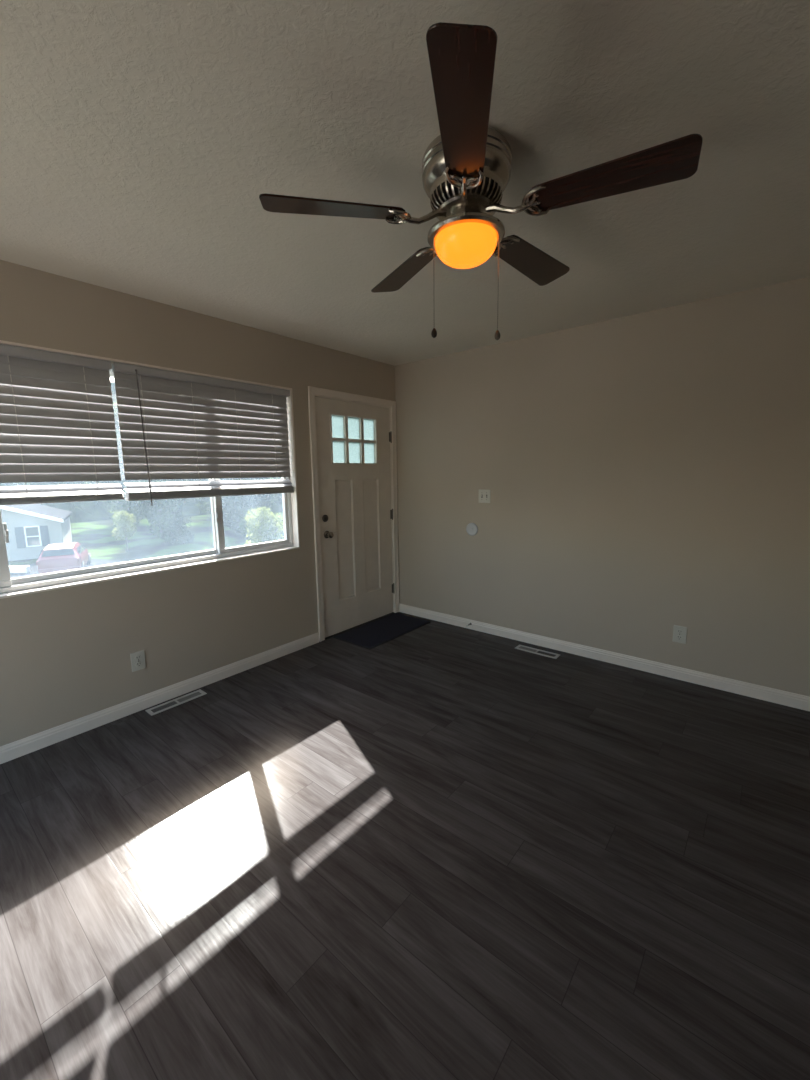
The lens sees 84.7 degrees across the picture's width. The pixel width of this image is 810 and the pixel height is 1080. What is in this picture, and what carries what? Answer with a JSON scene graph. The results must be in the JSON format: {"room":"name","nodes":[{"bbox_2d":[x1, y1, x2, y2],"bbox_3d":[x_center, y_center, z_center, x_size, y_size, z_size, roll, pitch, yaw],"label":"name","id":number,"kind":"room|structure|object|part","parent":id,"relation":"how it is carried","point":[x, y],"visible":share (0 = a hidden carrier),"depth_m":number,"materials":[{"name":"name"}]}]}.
{"room":"living room","nodes":[
{"label":"living room","id":0,"kind":"room"},
{"bbox_2d":[0,260,394,746],"bbox_3d":[-1.571,-0.194,2.777,0.160,2.440,4.800,6,11,39],"label":"wall","id":1,"kind":"structure","parent":0,"point":[65,653],"depth_m":2.71,"materials":[{"name":"beige paint"}]},
{"bbox_2d":[130,650,145,671],"bbox_3d":[-1.623,0.736,2.702,0.010,0.118,0.078,6,11,39],"label":"wall outlet","id":2,"kind":"object","parent":1,"relation":"attached to","point":[138,662],"visible":1,"depth_m":2.70,"materials":[{"name":"white plastic"}]},
{"bbox_2d":[0,364,293,593],"bbox_3d":[-1.689,-0.406,2.635,0.100,1.214,2.363,6,11,39],"label":"window","id":3,"kind":"structure","parent":1,"relation":"in","point":[7,584],"depth_m":2.79,"materials":[{"name":"white plastic"}]},
{"bbox_3d":[-2.225,-0.299,1.975,0.030,1.156,0.596,6,11,39],"label":"sash","id":4,"kind":"part","parent":3,"relation":"part of","materials":[{"name":"white plastic"}]},
{"bbox_2d":[0,344,123,504],"bbox_3d":[-2.023,-0.546,2.107,0.063,0.766,1.158,6,11,39],"label":"window blind","id":5,"kind":"object","parent":3,"relation":"attached to","point":[57,420],"visible":1,"depth_m":2.33,"materials":[{"name":"white plastic"}]},
{"bbox_3d":[-1.931,-0.552,2.216,0.004,0.724,0.004,6,11,39],"label":"ladder cord","id":6,"kind":"part","parent":5,"relation":"part of","materials":[{"name":"white fabric"}]},
{"bbox_3d":[-2.020,-0.175,2.164,0.052,0.016,1.154,6,11,39],"label":"rail","id":7,"kind":"part","parent":5,"relation":"part of","materials":[{"name":"white plastic"}]},
{"bbox_3d":[-1.734,-0.591,2.453,0.004,0.724,0.004,6,11,39],"label":"ladder cord","id":8,"kind":"part","parent":5,"relation":"part of","materials":[{"name":"white fabric"}]},
{"bbox_3d":[-1.710,-0.408,2.652,0.030,1.156,1.202,6,11,39],"label":"sash","id":9,"kind":"part","parent":3,"relation":"part of","materials":[{"name":"white plastic"}]},
{"bbox_2d":[112,362,293,505],"bbox_3d":[-1.265,-0.669,3.009,0.080,0.812,1.182,6,11,39],"label":"window blind","id":10,"kind":"object","parent":3,"relation":"attached to","point":[173,425],"visible":1,"depth_m":2.90,"materials":[{"name":"white plastic"}]},
{"bbox_3d":[-1.555,-0.620,2.669,0.004,0.735,0.004,6,11,39],"label":"ladder cord","id":11,"kind":"part","parent":10,"relation":"part of","materials":[{"name":"white fabric"}]},
{"bbox_3d":[-1.365,-0.657,2.897,0.004,0.735,0.004,6,11,39],"label":"ladder cord","id":12,"kind":"part","parent":10,"relation":"part of","materials":[{"name":"white fabric"}]},
{"bbox_3d":[-1.268,-0.311,3.070,0.052,0.016,1.178,6,11,39],"label":"rail","id":13,"kind":"part","parent":10,"relation":"part of","materials":[{"name":"white plastic"}]},
{"bbox_3d":[-1.174,-0.694,3.126,0.004,0.735,0.004,6,11,39],"label":"ladder cord","id":14,"kind":"part","parent":10,"relation":"part of","materials":[{"name":"white fabric"}]},
{"bbox_3d":[-0.984,-0.731,3.355,0.004,0.735,0.004,6,11,39],"label":"ladder cord","id":15,"kind":"part","parent":10,"relation":"part of","materials":[{"name":"white fabric"}]},
{"bbox_3d":[-1.137,-0.510,3.283,0.030,1.156,0.597,6,11,39],"label":"sash","id":16,"kind":"part","parent":3,"relation":"part of","materials":[{"name":"white plastic"}]},
{"bbox_2d":[0,340,299,598],"bbox_3d":[-1.672,-0.405,2.622,0.160,1.238,2.387,6,11,39],"label":"trim","id":17,"kind":"structure","parent":1,"relation":"attached to","point":[294,497],"depth_m":2.92,"materials":[{"name":"white paint"}]},
{"bbox_2d":[0,632,318,763],"bbox_3d":[-1.828,1.044,2.488,0.014,0.085,3.427,6,11,39],"label":"baseboard","id":18,"kind":"structure","parent":1,"relation":"attached to","point":[24,746],"depth_m":2.72,"materials":[{"name":"white paint"}]},
{"bbox_2d":[308,386,398,641],"bbox_3d":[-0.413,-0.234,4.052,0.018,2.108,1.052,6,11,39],"label":"trim","id":19,"kind":"structure","parent":1,"relation":"attached to","point":[312,391],"depth_m":3.77,"materials":[{"name":"white paint"}]},
{"bbox_2d":[315,397,393,637],"bbox_3d":[-0.409,-0.207,4.062,0.113,2.028,0.927,6,11,39],"label":"door","id":20,"kind":"structure","parent":1,"relation":"in","point":[353,439],"depth_m":4.02,"materials":[{"name":"white paint"}]},
{"bbox_3d":[-0.640,-0.044,3.764,0.069,0.066,0.066,6,11,39],"label":"knob","id":21,"kind":"part","parent":20,"relation":"part of","materials":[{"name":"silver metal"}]},
{"bbox_3d":[-0.586,-0.969,3.802,0.006,0.195,0.164,6,11,39],"label":"pane","id":22,"kind":"part","parent":20,"relation":"part of","materials":[{"name":"clear glass"}]},
{"bbox_3d":[-0.583,-0.760,3.834,0.006,0.192,0.164,6,11,39],"label":"pane","id":23,"kind":"part","parent":20,"relation":"part of","materials":[{"name":"clear glass"}]},
{"bbox_3d":[-0.538,0.001,3.970,0.021,1.072,0.206,6,11,39],"label":"panel","id":24,"kind":"part","parent":20,"relation":"part of","materials":[{"name":"white paint"}]},
{"bbox_3d":[-0.465,-0.993,3.948,0.006,0.195,0.166,6,11,39],"label":"pane","id":25,"kind":"part","parent":20,"relation":"part of","materials":[{"name":"clear glass"}]},
{"bbox_3d":[-0.442,-0.886,3.946,0.008,0.431,0.572,6,11,39],"label":"lite frame","id":26,"kind":"part","parent":20,"relation":"part of","materials":[{"name":"white paint"}]},
{"bbox_3d":[-0.462,-0.783,3.979,0.006,0.192,0.166,6,11,39],"label":"pane","id":27,"kind":"part","parent":20,"relation":"part of","materials":[{"name":"clear glass"}]},
{"bbox_3d":[-0.343,-1.016,4.094,0.006,0.195,0.163,6,11,39],"label":"pane","id":28,"kind":"part","parent":20,"relation":"part of","materials":[{"name":"clear glass"}]},
{"bbox_3d":[-0.340,-0.807,4.125,0.006,0.192,0.163,6,11,39],"label":"pane","id":29,"kind":"part","parent":20,"relation":"part of","materials":[{"name":"clear glass"}]},
{"bbox_3d":[-0.322,-0.041,4.230,0.021,1.072,0.205,6,11,39],"label":"panel","id":30,"kind":"part","parent":20,"relation":"part of","materials":[{"name":"white paint"}]},
{"bbox_2d":[325,612,394,638],"bbox_3d":[-0.459,0.797,4.257,0.162,0.010,0.917,6,11,39],"label":"trim","id":31,"kind":"structure","parent":1,"relation":"attached to","point":[392,612],"depth_m":4.17,"materials":[{"name":"brown metal"}]},
{"bbox_2d":[0,612,809,1079],"bbox_3d":[0.321,1.275,1.442,5.010,0.120,4.800,6,11,39],"label":"floor","id":32,"kind":"structure","parent":0,"point":[436,850],"depth_m":1.58,"materials":[{"name":"grey plastic"}]},
{"bbox_2d":[145,689,206,715],"bbox_3d":[-1.448,1.029,2.823,0.092,0.005,0.342,6,11,39],"label":"floor vent","id":33,"kind":"object","parent":32,"relation":"in","point":[175,702],"visible":1,"depth_m":2.81,"materials":[{"name":"metal"}]},
{"bbox_2d":[333,613,430,648],"bbox_3d":[-0.191,0.819,4.087,0.450,0.010,0.850,6,11,39],"label":"doormat","id":34,"kind":"object","parent":32,"relation":"on","point":[373,634],"visible":1,"depth_m":4.03,"materials":[{"name":"rubber"}]},
{"bbox_2d":[515,645,559,658],"bbox_3d":[1.050,0.887,3.534,0.342,0.005,0.092,6,11,39],"label":"floor vent","id":35,"kind":"object","parent":32,"relation":"in","point":[520,647],"visible":1,"depth_m":3.53,"materials":[{"name":"metal"}]},
{"bbox_2d":[0,0,809,365],"bbox_3d":[0.286,-1.256,1.061,5.010,0.120,4.800,6,11,39],"label":"ceiling","id":36,"kind":"structure","parent":0,"point":[141,141],"depth_m":1.41,"materials":[{"name":"white paint"}]},
{"bbox_2d":[259,22,702,339],"bbox_3d":[0.236,-0.972,1.510,1.270,0.574,1.243,6,11,39],"label":"ceiling fan","id":37,"kind":"object","parent":36,"relation":"hanging from","point":[466,169],"visible":1,"depth_m":1.33,"materials":[{"name":"brown wood"}]},
{"bbox_3d":[-0.222,-1.050,1.408,0.450,0.006,0.140,-2,20,-9],"label":"blade","id":38,"kind":"part","parent":37,"relation":"part of","materials":[{"name":"brown wood"}]},
{"bbox_3d":[0.004,-1.121,1.854,0.140,0.006,0.450,-18,15,-25],"label":"blade","id":39,"kind":"part","parent":37,"relation":"part of","materials":[{"name":"brown wood"}]},
{"bbox_3d":[0.039,-1.062,1.449,0.195,0.052,0.110,-2,20,-9],"label":"blade arm","id":40,"kind":"part","parent":37,"relation":"part of","materials":[{"name":"silver metal"}]},
{"bbox_3d":[0.126,-1.089,1.622,0.110,0.052,0.195,-18,15,-25],"label":"blade arm","id":41,"kind":"part","parent":37,"relation":"part of","materials":[{"name":"silver metal"}]},
{"bbox_3d":[0.100,-0.866,1.491,0.008,0.295,0.003,-1,9,-3],"label":"pull chain","id":42,"kind":"part","parent":37,"relation":"part of","materials":[{"name":"metal"}]},
{"bbox_3d":[0.139,-1.002,1.056,0.140,0.006,0.450,12,10,7],"label":"blade","id":43,"kind":"part","parent":37,"relation":"part of","materials":[{"name":"brown wood"}]},
{"bbox_3d":[0.178,-1.043,1.314,0.110,0.052,0.195,12,10,7],"label":"blade arm","id":44,"kind":"part","parent":37,"relation":"part of","materials":[{"name":"silver metal"}]},
{"bbox_3d":[0.204,-0.973,1.491,0.206,0.088,0.206,6,11,39],"label":"lamp shade","id":45,"kind":"part","parent":37,"relation":"part of","materials":[{"name":"orange glass"}]},
{"bbox_3d":[0.311,-0.864,1.492,0.008,0.305,0.003,1,9,9],"label":"pull chain","id":46,"kind":"part","parent":37,"relation":"part of","materials":[{"name":"metal"}]},
{"bbox_3d":[0.319,-1.087,1.593,0.195,0.052,0.110,-9,1,-45],"label":"blade arm","id":47,"kind":"part","parent":37,"relation":"part of","materials":[{"name":"silver metal"}]},
{"bbox_3d":[0.351,-1.059,1.403,0.195,0.052,0.110,3,-2,26],"label":"blade arm","id":48,"kind":"part","parent":37,"relation":"part of","materials":[{"name":"silver metal"}]},
{"bbox_3d":[0.504,-1.116,1.779,0.450,0.006,0.140,-9,1,-45],"label":"blade","id":49,"kind":"part","parent":37,"relation":"part of","materials":[{"name":"brown wood"}]},
{"bbox_3d":[0.587,-1.043,1.286,0.450,0.006,0.140,3,-2,26],"label":"blade","id":50,"kind":"part","parent":37,"relation":"part of","materials":[{"name":"brown wood"}]},
{"bbox_2d":[395,277,809,696],"bbox_3d":[1.840,-0.271,2.975,4.850,2.440,0.150,6,11,39],"label":"wall","id":51,"kind":"structure","parent":0,"point":[646,474],"depth_m":3.08,"materials":[{"name":"beige paint"}]},
{"bbox_2d":[466,523,477,535],"bbox_3d":[0.592,-0.094,3.935,0.116,0.116,0.014,6,11,39],"label":"bumper cover","id":52,"kind":"object","parent":51,"relation":"attached to","point":[472,529],"visible":1,"depth_m":3.93,"materials":[{"name":"white plastic"}]},
{"bbox_2d":[478,489,490,502],"bbox_3d":[0.680,-0.376,3.813,0.116,0.115,0.018,6,11,39],"label":"light switch","id":53,"kind":"object","parent":51,"relation":"attached to","point":[484,495],"visible":1,"depth_m":3.81,"materials":[{"name":"white plastic"}]},
{"bbox_2d":[399,603,809,710],"bbox_3d":[1.746,0.897,3.134,4.700,0.085,0.014,6,11,39],"label":"baseboard","id":54,"kind":"structure","parent":51,"relation":"attached to","point":[794,700],"depth_m":3.21,"materials":[{"name":"white paint"}]},
{"bbox_2d":[673,625,686,643],"bbox_3d":[1.857,0.639,3.003,0.078,0.118,0.010,6,11,39],"label":"wall outlet","id":55,"kind":"object","parent":51,"relation":"attached to","point":[679,632],"visible":1,"depth_m":3.00,"materials":[{"name":"white plastic"}]},
{"label":"outside","id":56,"kind":"structure","parent":0,"visible":0},
{"bbox_2d":[8,512,283,565],"bbox_3d":[-9.875,-3.093,41.655,62.000,2.460,95.000,6,11,39],"label":"ground","id":57,"kind":"structure","parent":56,"point":[95,536],"depth_m":29.17,"materials":[{"name":"green plant"}]},
{"bbox_2d":[0,482,29,486],"bbox_3d":[-33.523,-7.171,34.034,9.557,13.427,6.563,6,11,39],"label":"tree","id":58,"kind":"object","parent":57,"relation":"on","point":[27,483],"visible":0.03,"depth_m":35.06,"materials":[{"name":"green plant"}]},
{"bbox_2d":[0,504,72,560],"bbox_3d":[-23.494,-0.836,23.862,8.680,3.600,6.190,-6,10,-33],"label":"house","id":59,"kind":"structure","parent":57,"relation":"on","point":[31,527],"depth_m":23.31,"materials":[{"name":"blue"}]},
{"bbox_2d":[14,527,25,548],"bbox_3d":[-19.937,-0.120,23.007,0.340,1.100,0.065,-6,10,-33],"label":"shutter","id":60,"kind":"object","parent":59,"relation":"hanging from","point":[19,532],"depth_m":22.99,"materials":[{"name":"wood"}]},
{"bbox_3d":[-19.520,-0.194,23.293,0.540,0.990,0.030,-6,10,-33],"label":"pane","id":61,"kind":"part","parent":59,"relation":"part of","materials":[{"name":"clear glass"}]},
{"bbox_2d":[40,525,49,545],"bbox_3d":[-19.091,-0.213,23.552,0.320,1.100,0.065,-6,10,-33],"label":"shutter","id":62,"kind":"object","parent":59,"relation":"hanging from","point":[44,529],"depth_m":23.53,"materials":[{"name":"wood"}]},
{"bbox_2d":[82,402,145,522],"bbox_3d":[-25.076,-6.781,40.153,6.850,11.146,7.158,-1,9,-4],"label":"tree","id":63,"kind":"object","parent":57,"relation":"on","point":[114,508],"visible":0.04,"depth_m":39.05,"materials":[{"name":"green plant"}]},
{"bbox_2d":[112,510,136,551],"bbox_3d":[-15.504,-0.447,24.597,1.401,2.439,1.320,6,11,39],"label":"tree","id":64,"kind":"object","parent":57,"relation":"on","point":[124,521],"visible":1,"depth_m":24.41,"materials":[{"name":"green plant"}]},
{"bbox_2d":[113,432,186,522],"bbox_3d":[-20.081,-6.021,35.816,5.274,10.255,6.814,6,11,39],"label":"tree","id":65,"kind":"object","parent":57,"relation":"on","point":[123,480],"visible":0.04,"depth_m":34.75,"materials":[{"name":"green plant"}]},
{"bbox_2d":[120,479,194,537],"bbox_3d":[-16.760,-3.453,30.268,4.632,7.212,4.433,1,9,13],"label":"tree","id":66,"kind":"object","parent":57,"relation":"on","point":[159,509],"visible":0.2,"depth_m":29.79,"materials":[{"name":"green plant"}]},
{"bbox_2d":[159,511,194,543],"bbox_3d":[-14.226,-0.642,27.742,1.792,2.335,1.982,6,11,39],"label":"shrub","id":67,"kind":"object","parent":57,"relation":"on","point":[180,536],"visible":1,"depth_m":27.57,"materials":[{"name":"green plant"}]},
{"bbox_2d":[194,479,210,513],"bbox_3d":[-18.451,-7.911,43.967,5.451,11.524,8.222,3,9,25],"label":"tree","id":68,"kind":"object","parent":57,"relation":"on","point":[206,505],"visible":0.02,"depth_m":43.73,"materials":[{"name":"green plant"}]},
{"bbox_2d":[201,478,267,532],"bbox_3d":[-12.384,-4.112,32.357,3.733,7.302,5.055,6,11,39],"label":"tree","id":69,"kind":"object","parent":57,"relation":"on","point":[232,511],"visible":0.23,"depth_m":31.95,"materials":[{"name":"green plant"}]},
{"bbox_2d":[237,508,264,539],"bbox_3d":[-9.836,-0.962,28.532,2.000,2.275,1.930,6,11,39],"label":"shrub","id":70,"kind":"object","parent":57,"relation":"on","point":[243,530],"visible":0.18,"depth_m":28.07,"materials":[{"name":"green plant"}]},
{"bbox_2d":[241,477,279,513],"bbox_3d":[-13.414,-6.585,38.890,7.292,10.273,4.801,3,9,23],"label":"tree","id":71,"kind":"object","parent":57,"relation":"on","point":[268,503],"visible":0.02,"depth_m":39.57,"materials":[{"name":"green plant"}]},
{"bbox_2d":[244,506,283,544],"bbox_3d":[-6.543,-0.187,20.741,2.112,2.833,2.292,-6,10,-31],"label":"shrub","id":72,"kind":"object","parent":57,"relation":"on","point":[265,530],"visible":0.72,"depth_m":20.28,"materials":[{"name":"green plant"}]},
{"bbox_2d":[268,477,282,503],"bbox_3d":[-7.206,-4.196,32.271,4.826,7.868,5.392,6,11,39],"label":"tree","id":73,"kind":"object","parent":57,"relation":"on","point":[279,495],"visible":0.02,"depth_m":31.19,"materials":[{"name":"green plant"}]},
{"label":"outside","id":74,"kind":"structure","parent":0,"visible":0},
{"bbox_2d":[0,382,282,522],"bbox_3d":[2.081,-11.809,45.346,168.653,19.054,150.762,6,11,39],"label":"wooded hill","id":75,"kind":"structure","parent":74,"point":[84,511],"depth_m":44.10,"materials":[{"name":"green plant"}]},
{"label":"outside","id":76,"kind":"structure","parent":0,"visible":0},
{"bbox_2d":[10,558,127,577],"bbox_3d":[-17.085,1.748,18.027,5.800,0.190,10.600,6,11,39],"label":"driveway","id":77,"kind":"structure","parent":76,"point":[94,562],"depth_m":21.02,"materials":[{"name":"concrete"}]},
{"bbox_2d":[9,566,30,572],"bbox_3d":[-17.009,1.283,19.330,1.240,0.300,0.240,-1,9,0],"label":"stone kerb","id":78,"kind":"object","parent":77,"relation":"on","point":[13,569],"visible":0.71,"depth_m":19.22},
{"bbox_2d":[36,542,90,573],"bbox_3d":[-15.101,0.739,19.742,1.564,1.241,3.408,-5,10,-28],"label":"car","id":79,"kind":"object","parent":77,"relation":"on","point":[57,557],"visible":0.91,"depth_m":18.53,"materials":[{"name":"red paint"}]}
]}

